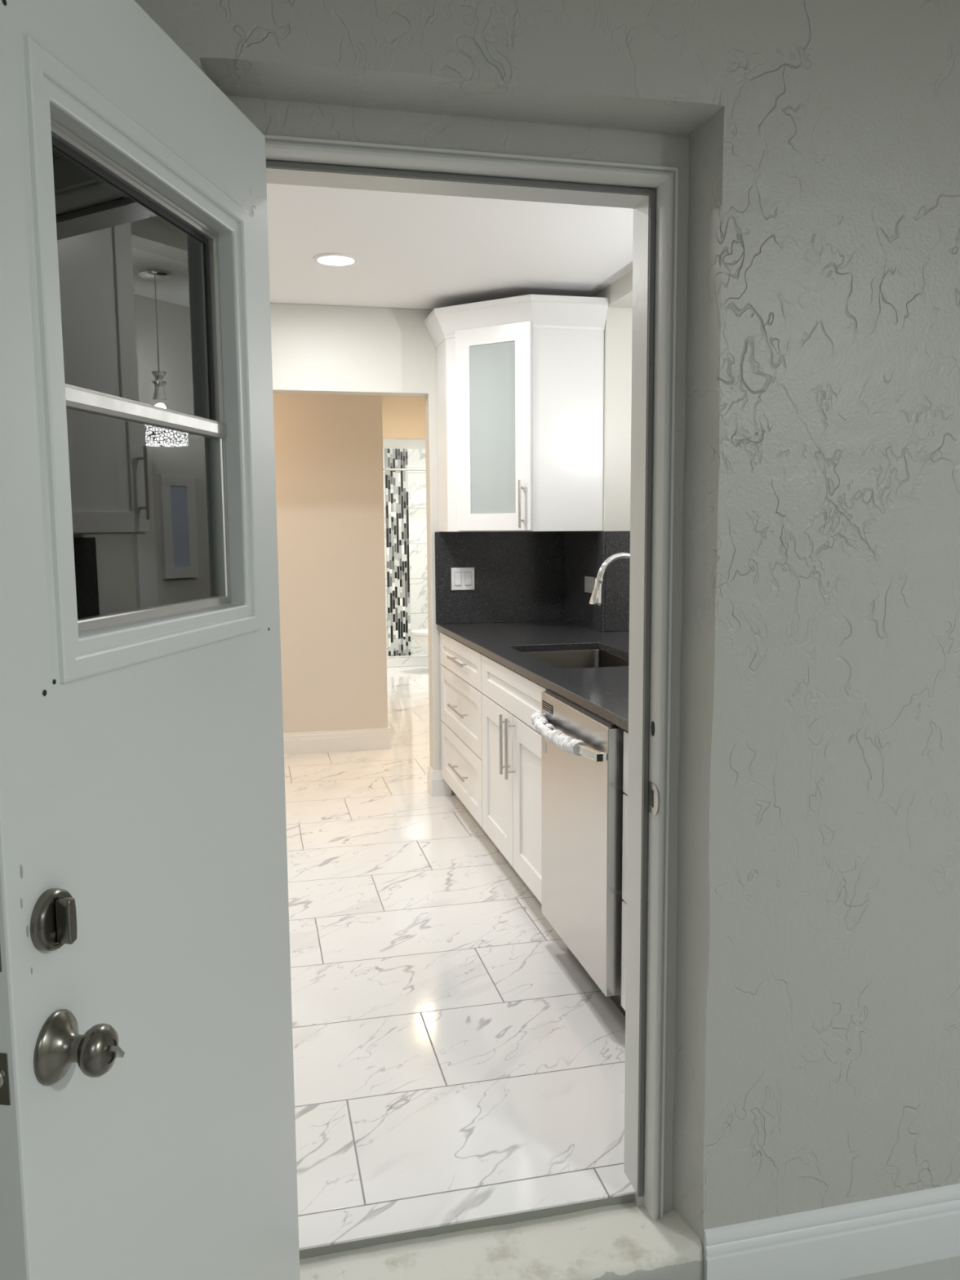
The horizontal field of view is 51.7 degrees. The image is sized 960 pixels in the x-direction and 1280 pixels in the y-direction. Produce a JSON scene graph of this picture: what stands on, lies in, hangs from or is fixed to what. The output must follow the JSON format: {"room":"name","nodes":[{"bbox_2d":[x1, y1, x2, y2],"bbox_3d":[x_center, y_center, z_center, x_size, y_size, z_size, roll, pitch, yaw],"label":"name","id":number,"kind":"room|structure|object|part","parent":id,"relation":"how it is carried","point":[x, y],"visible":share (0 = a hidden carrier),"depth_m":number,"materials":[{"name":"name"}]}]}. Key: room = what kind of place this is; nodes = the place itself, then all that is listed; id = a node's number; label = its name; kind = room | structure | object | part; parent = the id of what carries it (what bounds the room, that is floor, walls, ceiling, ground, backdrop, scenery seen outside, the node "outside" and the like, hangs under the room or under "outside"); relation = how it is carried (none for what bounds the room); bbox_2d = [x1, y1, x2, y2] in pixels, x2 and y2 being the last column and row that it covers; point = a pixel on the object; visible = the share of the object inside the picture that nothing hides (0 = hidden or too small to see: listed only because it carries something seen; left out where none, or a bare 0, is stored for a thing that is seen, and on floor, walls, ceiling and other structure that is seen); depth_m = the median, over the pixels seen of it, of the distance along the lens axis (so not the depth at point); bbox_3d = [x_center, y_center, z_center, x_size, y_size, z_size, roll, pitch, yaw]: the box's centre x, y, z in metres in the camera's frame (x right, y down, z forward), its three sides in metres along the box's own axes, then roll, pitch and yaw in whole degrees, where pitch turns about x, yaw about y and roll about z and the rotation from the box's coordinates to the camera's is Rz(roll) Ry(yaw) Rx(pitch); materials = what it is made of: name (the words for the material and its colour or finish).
{"room":"enclosed porch","nodes":[
{"label":"enclosed porch","id":0,"kind":"room"},
{"bbox_2d":[272,393,387,733],"bbox_3d":[-2.044,-0.627,7.127,2.468,2.594,1.940,-2,7,-13],"label":"wall","id":1,"kind":"structure","parent":0,"point":[328,448],"depth_m":6.39,"materials":[{"name":"beige paint"}]},
{"bbox_2d":[283,727,391,755],"bbox_3d":[-1.805,0.697,6.322,2.483,0.143,0.015,-2,7,-13],"label":"baseboard","id":2,"kind":"structure","parent":1,"relation":"attached to","point":[372,739],"depth_m":6.52,"materials":[{"name":"white paint"}]},
{"bbox_2d":[382,395,425,439],"bbox_3d":[-1.192,-0.777,8.375,4.700,2.594,0.120,-2,7,-13],"label":"wall","id":3,"kind":"structure","parent":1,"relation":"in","point":[403,417],"depth_m":8.32,"materials":[{"name":"beige paint"}]},
{"bbox_2d":[382,439,427,656],"bbox_3d":[-1.000,-1.098,11.164,1.950,2.594,0.100,-2,7,-13],"label":"wall","id":4,"kind":"structure","parent":0,"point":[416,457],"depth_m":11.17,"materials":[{"name":"tile"}]},
{"bbox_2d":[384,448,410,656],"bbox_3d":[-0.924,-0.965,11.139,0.256,2.335,0.012,-2,7,-13],"label":"mosaic tile strip","id":5,"kind":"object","parent":4,"relation":"attached to","point":[396,482],"depth_m":11.13,"materials":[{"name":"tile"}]},
{"bbox_2d":[270,302,564,794],"bbox_3d":[-1.055,-0.411,5.173,3.500,2.594,0.120,-2,7,-13],"label":"wall","id":6,"kind":"structure","parent":0,"point":[317,348],"depth_m":5.11,"materials":[{"name":"white paint"}]},
{"bbox_2d":[426,765,451,796],"bbox_3d":[-0.226,0.780,5.494,0.110,0.143,0.135,-2,7,-13],"label":"baseboard","id":7,"kind":"structure","parent":6,"relation":"attached to","point":[437,786],"depth_m":5.43,"materials":[{"name":"white paint"}]},
{"bbox_2d":[434,531,563,623],"bbox_3d":[0.108,-0.343,5.384,0.714,0.492,0.012,-2,7,-13],"label":"backsplash","id":8,"kind":"structure","parent":6,"relation":"attached to","point":[518,575],"depth_m":5.38,"materials":[{"name":"grey stone"}]},
{"bbox_2d":[451,567,474,590],"bbox_3d":[-0.091,-0.329,5.326,0.127,0.120,0.012,-2,7,-13],"label":"light switch","id":9,"kind":"object","parent":8,"relation":"attached to","point":[462,578],"visible":1,"depth_m":5.33,"materials":[{"name":"white plastic"}]},
{"bbox_3d":[-0.063,-0.330,5.332,0.037,0.074,0.002,-2,7,-13],"label":"rocker frame","id":10,"kind":"part","parent":9,"relation":"part of","materials":[{"name":"grey plastic"}]},
{"bbox_2d":[424,293,608,531],"bbox_3d":[0.164,-1.096,4.972,0.766,1.093,0.668,-2,7,-13],"label":"upper cabinet","id":11,"kind":"object","parent":6,"relation":"attached to","point":[520,380],"visible":1,"depth_m":4.78,"materials":[{"name":"white paint"}]},
{"bbox_3d":[0.064,-1.025,4.822,0.266,0.822,0.004,4,8,32],"label":"frosted pane","id":12,"kind":"part","parent":11,"relation":"part of","materials":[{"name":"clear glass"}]},
{"bbox_3d":[0.064,-1.025,4.822,0.422,0.978,0.019,4,8,32],"label":"glass door","id":13,"kind":"part","parent":11,"relation":"part of","materials":[{"name":"white paint"}]},
{"bbox_3d":[0.112,-1.559,4.825,1.016,0.138,0.295,3,7,27],"label":"crown molding","id":14,"kind":"part","parent":11,"relation":"part of","materials":[{"name":"white paint"}]},
{"bbox_3d":[0.189,-0.651,4.736,0.012,0.228,0.012,-2,7,-13],"label":"bar handle","id":15,"kind":"part","parent":11,"relation":"part of","materials":[{"name":"silver metal"}]},
{"bbox_2d":[266,182,633,309],"bbox_3d":[-0.800,-1.922,6.511,4.900,0.100,9.415,-2,7,-13],"label":"ceiling","id":16,"kind":"structure","parent":0,"point":[413,251],"depth_m":4.01,"materials":[{"name":"white paint"}]},
{"bbox_2d":[312,252,358,266],"bbox_3d":[-0.607,-1.600,4.167,0.190,0.009,0.190,-2,7,-13],"label":"recessed light","id":17,"kind":"object","parent":16,"relation":"in","point":[332,259],"visible":1,"depth_m":4.15,"materials":[{"name":"white plastic"}]},
{"bbox_2d":[318,256,353,264],"bbox_3d":[-0.607,-1.601,4.167,0.148,0.005,0.148,2,7,21],"label":"diffuser","id":18,"kind":"object","parent":17,"relation":"attached to","point":[322,260],"depth_m":4.17,"materials":[{"name":"white plastic"}]},
{"bbox_2d":[284,666,635,1250],"bbox_3d":[-0.761,0.717,6.731,4.700,0.005,9.384,-2,7,-13],"label":"floor","id":19,"kind":"structure","parent":0,"point":[455,1061],"depth_m":2.97,"materials":[{"name":"tile"}]},
{"bbox_2d":[386,654,428,667],"bbox_3d":[-0.811,0.225,10.541,1.750,0.105,0.120,-2,7,-13],"label":"curb","id":20,"kind":"object","parent":19,"relation":"on","point":[418,660],"visible":0.11,"depth_m":10.50,"materials":[{"name":"stone"}]},
{"bbox_2d":[411,628,428,656],"bbox_3d":[-0.301,-0.066,10.101,0.797,0.775,0.420,-2,7,-13],"label":"toilet","id":21,"kind":"object","parent":19,"relation":"on","point":[420,636],"visible":0.23,"depth_m":9.95,"materials":[{"name":"white ceramic"}]},
{"bbox_3d":[-0.427,-0.080,10.070,0.540,0.038,0.380,-2,7,-13],"label":"seat lid","id":22,"kind":"part","parent":21,"relation":"part of","materials":[{"name":"white ceramic"}]},
{"bbox_3d":[-0.411,0.132,10.097,0.545,0.385,0.370,-2,7,-13],"label":"bowl","id":23,"kind":"part","parent":21,"relation":"part of","materials":[{"name":"white ceramic"}]},
{"bbox_2d":[440,631,498,850],"bbox_3d":[0.203,0.445,4.983,0.712,0.918,0.967,-2,7,-13],"label":"base cabinet","id":24,"kind":"object","parent":19,"relation":"on","point":[460,666],"visible":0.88,"depth_m":4.84,"materials":[{"name":"white paint"}]},
{"bbox_3d":[-0.122,0.104,4.783,0.012,0.012,0.340,-2,7,-13],"label":"bar handle","id":25,"kind":"part","parent":24,"relation":"part of","materials":[{"name":"silver metal"}]},
{"bbox_3d":[-0.120,0.345,4.811,0.012,0.012,0.340,-2,7,-13],"label":"bar handle","id":26,"kind":"part","parent":24,"relation":"part of","materials":[{"name":"silver metal"}]},
{"bbox_3d":[-0.118,0.648,4.846,0.012,0.012,0.340,-2,7,-13],"label":"bar handle","id":27,"kind":"part","parent":24,"relation":"part of","materials":[{"name":"silver metal"}]},
{"bbox_3d":[-0.096,0.095,4.872,0.020,0.172,0.963,-2,7,-13],"label":"drawer","id":28,"kind":"part","parent":24,"relation":"part of","materials":[{"name":"white paint"}]},
{"bbox_3d":[-0.092,0.646,4.936,0.020,0.310,0.963,-2,7,-13],"label":"drawer","id":29,"kind":"part","parent":24,"relation":"part of","materials":[{"name":"white paint"}]},
{"bbox_3d":[-0.094,0.336,4.900,0.020,0.302,0.963,-2,7,-13],"label":"drawer","id":30,"kind":"part","parent":24,"relation":"part of","materials":[{"name":"white paint"}]},
{"bbox_2d":[481,653,546,906],"bbox_3d":[0.432,0.555,4.007,0.713,0.918,1.034,-2,7,-13],"label":"base cabinet","id":31,"kind":"object","parent":19,"relation":"on","point":[511,744],"visible":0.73,"depth_m":3.90,"materials":[{"name":"white paint"}]},
{"bbox_3d":[0.079,0.575,4.188,0.020,0.618,0.527,-2,7,-13],"label":"cabinet door","id":32,"kind":"part","parent":31,"relation":"part of","materials":[{"name":"white paint"}]},
{"bbox_3d":[0.084,0.416,3.940,0.013,0.241,0.014,-2,7,-13],"label":"bar handle","id":33,"kind":"part","parent":31,"relation":"part of","materials":[{"name":"silver metal"}]},
{"bbox_3d":[0.103,0.425,3.858,0.013,0.241,0.014,-2,7,-13],"label":"bar handle","id":34,"kind":"part","parent":31,"relation":"part of","materials":[{"name":"silver metal"}]},
{"bbox_3d":[0.133,0.204,3.899,0.020,0.172,1.030,-2,7,-13],"label":"false drawer","id":35,"kind":"part","parent":31,"relation":"part of","materials":[{"name":"white paint"}]},
{"bbox_3d":[0.197,0.632,3.686,0.020,0.618,0.497,-2,7,-13],"label":"cabinet door","id":36,"kind":"part","parent":31,"relation":"part of","materials":[{"name":"white paint"}]},
{"bbox_2d":[530,688,625,1016],"bbox_3d":[0.573,0.643,3.174,0.738,0.908,0.642,-2,7,-13],"label":"dishwasher","id":37,"kind":"object","parent":19,"relation":"on","point":[582,752],"visible":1,"depth_m":2.97,"materials":[{"name":"silver metal"}]},
{"bbox_3d":[0.251,0.294,3.060,0.050,0.025,0.635,-2,7,-13],"label":"door handle","id":38,"kind":"part","parent":37,"relation":"part of","materials":[{"name":"silver metal"}]},
{"bbox_3d":[0.340,0.326,2.768,0.025,0.020,0.018,-2,7,-13],"label":"handle mount","id":39,"kind":"part","parent":37,"relation":"part of","materials":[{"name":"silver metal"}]},
{"bbox_3d":[0.393,1.056,3.177,0.025,0.088,0.640,-2,7,-13],"label":"kick plate","id":40,"kind":"part","parent":37,"relation":"part of","materials":[{"name":"black plastic"}]},
{"bbox_2d":[621,730,628,1010],"bbox_3d":[0.785,0.714,2.598,0.670,0.918,0.531,-2,7,-13],"label":"base cabinet","id":41,"kind":"object","parent":19,"relation":"on","point":[625,733],"visible":0.13,"depth_m":2.75,"materials":[{"name":"white paint"}]},
{"bbox_2d":[436,620,629,732],"bbox_3d":[0.837,0.082,3.929,1.443,0.030,3.229,-2,7,-13],"label":"countertop","id":42,"kind":"structure","parent":41,"relation":"on","point":[603,691],"depth_m":4.18,"materials":[{"name":"grey stone"}]},
{"bbox_2d":[522,648,628,668],"bbox_3d":[0.412,0.187,4.044,0.460,0.197,0.778,-2,7,-13],"label":"sink","id":43,"kind":"object","parent":42,"relation":"in","point":[596,658],"visible":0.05,"depth_m":4.40,"materials":[{"name":"grey metal"}]},
{"bbox_2d":[589,552,630,605],"bbox_3d":[0.581,-0.148,4.016,0.279,0.410,0.116,-2,7,-13],"label":"kitchen faucet","id":44,"kind":"object","parent":42,"relation":"on","point":[596,597],"visible":0.53,"depth_m":3.99,"materials":[{"name":"silver metal"}]},
{"bbox_3d":[0.469,0.915,2.547,0.020,0.310,0.527,-2,7,-13],"label":"drawer","id":45,"kind":"part","parent":41,"relation":"part of","materials":[{"name":"white paint"}]},
{"bbox_3d":[0.467,0.605,2.512,0.020,0.302,0.527,-2,7,-13],"label":"drawer","id":46,"kind":"part","parent":41,"relation":"part of","materials":[{"name":"white paint"}]},
{"bbox_3d":[0.465,0.364,2.484,0.020,0.172,0.527,-2,7,-13],"label":"drawer","id":47,"kind":"part","parent":41,"relation":"part of","materials":[{"name":"white paint"}]},
{"bbox_2d":[52,0,959,1276],"bbox_3d":[0.308,-0.119,1.981,4.700,2.980,0.250,-2,7,-13],"label":"wall","id":48,"kind":"structure","parent":0,"point":[812,1056],"depth_m":1.92,"materials":[{"name":"grey paint"}]},
{"bbox_2d":[0,0,300,1279],"bbox_3d":[-0.404,0.261,1.399,0.134,2.146,0.816,1,7,9],"label":"door","id":49,"kind":"structure","parent":48,"relation":"in","point":[148,1118],"depth_m":1.28,"materials":[{"name":"white paint"}]},
{"bbox_3d":[-0.502,0.311,1.010,0.027,0.057,0.002,1,7,9],"label":"bolt plate","id":50,"kind":"part","parent":49,"relation":"part of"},
{"bbox_3d":[-0.501,0.455,1.027,0.027,0.057,0.002,1,7,9],"label":"latch plate","id":51,"kind":"part","parent":49,"relation":"part of","materials":[{"name":"silver metal"}]},
{"bbox_3d":[-0.451,0.448,1.086,0.038,0.078,0.078,1,7,9],"label":"knob","id":52,"kind":"part","parent":49,"relation":"part of","materials":[{"name":"silver metal"}]},
{"bbox_3d":[-0.461,-0.446,1.329,0.006,0.304,0.464,1,7,9],"label":"sash","id":53,"kind":"part","parent":49,"relation":"part of","materials":[{"name":"grey"}]},
{"bbox_3d":[-0.438,-0.319,1.340,0.051,0.672,0.580,1,7,9],"label":"window molding","id":54,"kind":"part","parent":49,"relation":"part of","materials":[{"name":"white paint"}]},
{"bbox_3d":[-0.451,-0.306,1.344,0.018,0.025,0.482,1,7,9],"label":"meeting rail","id":55,"kind":"part","parent":49,"relation":"part of","materials":[{"name":"silver metal"}]},
{"bbox_3d":[-0.450,-0.173,1.359,0.008,0.277,0.478,1,7,9],"label":"sash","id":56,"kind":"part","parent":49,"relation":"part of","materials":[{"name":"glass"}]},
{"bbox_2d":[299,1193,634,1258],"bbox_3d":[-0.033,1.269,2.127,0.849,0.055,0.015,-2,7,-13],"label":"threshold","id":57,"kind":"structure","parent":48,"relation":"attached to","point":[548,1212],"depth_m":2.12,"materials":[{"name":"grey"}]},
{"bbox_2d":[262,133,678,1220],"bbox_3d":[-0.039,0.183,1.990,0.852,2.183,0.140,-2,7,-13],"label":"trim frame","id":58,"kind":"object","parent":48,"relation":"attached to","point":[651,191],"visible":0.84,"depth_m":2.00,"materials":[{"name":"white paint"}]},
{"bbox_3d":[0.360,0.331,2.054,0.002,0.066,0.047,-2,7,-13],"label":"strike plate","id":59,"kind":"part","parent":58,"relation":"part of","materials":[{"name":"silver metal"}]},
{"bbox_2d":[299,1201,702,1279],"bbox_3d":[-0.002,1.312,2.034,0.905,0.130,0.190,-2,7,-13],"label":"sill","id":60,"kind":"structure","parent":48,"relation":"attached to","point":[620,1242],"depth_m":2.05,"materials":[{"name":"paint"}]},
{"bbox_2d":[702,1183,959,1279],"bbox_3d":[1.551,1.257,2.290,2.232,0.158,0.017,-2,7,-13],"label":"baseboard","id":61,"kind":"structure","parent":48,"relation":"attached to","point":[854,1239],"depth_m":2.10,"materials":[{"name":"white paint"}]},
{"bbox_2d":[566,270,632,631],"bbox_3d":[0.900,-0.281,3.908,0.130,2.594,3.245,-2,7,-13],"label":"wall","id":62,"kind":"structure","parent":0,"point":[618,326],"depth_m":4.78,"materials":[{"name":"white paint"}]},
{"bbox_2d":[563,530,605,631],"bbox_3d":[0.535,-0.320,5.156,0.014,0.492,0.628,-2,7,-13],"label":"backsplash","id":63,"kind":"structure","parent":62,"relation":"attached to","point":[584,552],"depth_m":5.15,"materials":[{"name":"grey stone"}]},
{"bbox_2d":[584,576,594,593],"bbox_3d":[0.555,-0.280,5.026,0.008,0.082,0.135,-2,7,-13],"label":"wall outlet","id":64,"kind":"object","parent":63,"relation":"attached to","point":[588,581],"visible":0.91,"depth_m":5.02,"materials":[{"name":"grey plastic"}]},
{"bbox_2d":[586,578,588,590],"bbox_3d":[0.546,-0.283,5.050,0.002,0.054,0.032,-2,7,-13],"label":"socket","id":65,"kind":"object","parent":64,"relation":"attached to","point":[587,580],"depth_m":5.04,"materials":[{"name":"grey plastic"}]},
{"bbox_2d":[589,579,591,591],"bbox_3d":[0.558,-0.277,5.000,0.002,0.054,0.032,-2,7,-13],"label":"socket","id":66,"kind":"object","parent":64,"relation":"attached to","point":[590,580],"depth_m":4.99,"materials":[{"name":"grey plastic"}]},
{"bbox_2d":[630,307,632,488],"bbox_3d":[1.011,-0.407,5.007,0.590,2.594,0.120,-2,7,-13],"label":"wall","id":67,"kind":"structure","parent":0,"point":[632,308],"depth_m":4.79,"materials":[{"name":"white paint"}]},
{"bbox_2d":[604,530,630,631],"bbox_3d":[0.962,-0.298,4.938,0.715,0.492,0.013,-2,7,-13],"label":"backsplash","id":68,"kind":"structure","parent":67,"relation":"attached to","point":[617,573],"depth_m":4.87,"materials":[{"name":"grey stone"}]},
{"bbox_2d":[840,1255,959,1279],"bbox_3d":[0.841,1.637,-0.065,4.700,0.050,4.335,-2,7,-13],"label":"floor","id":69,"kind":"structure","parent":0,"point":[948,1268],"depth_m":2.13,"materials":[{"name":"grey"}]},
{"bbox_3d":[-1.619,-0.932,9.756,0.100,2.594,2.780,-2,7,-13],"label":"wall","id":70,"kind":"structure","parent":0,"visible":0},
{"bbox_2d":[382,468,426,471],"bbox_3d":[-0.826,-1.776,10.312,1.750,0.025,0.025,-2,7,-13],"label":"shower rod","id":71,"kind":"object","parent":70,"relation":"attached to","point":[384,469],"visible":0.32,"depth_m":10.31,"materials":[{"name":"silver metal"}]}
]}

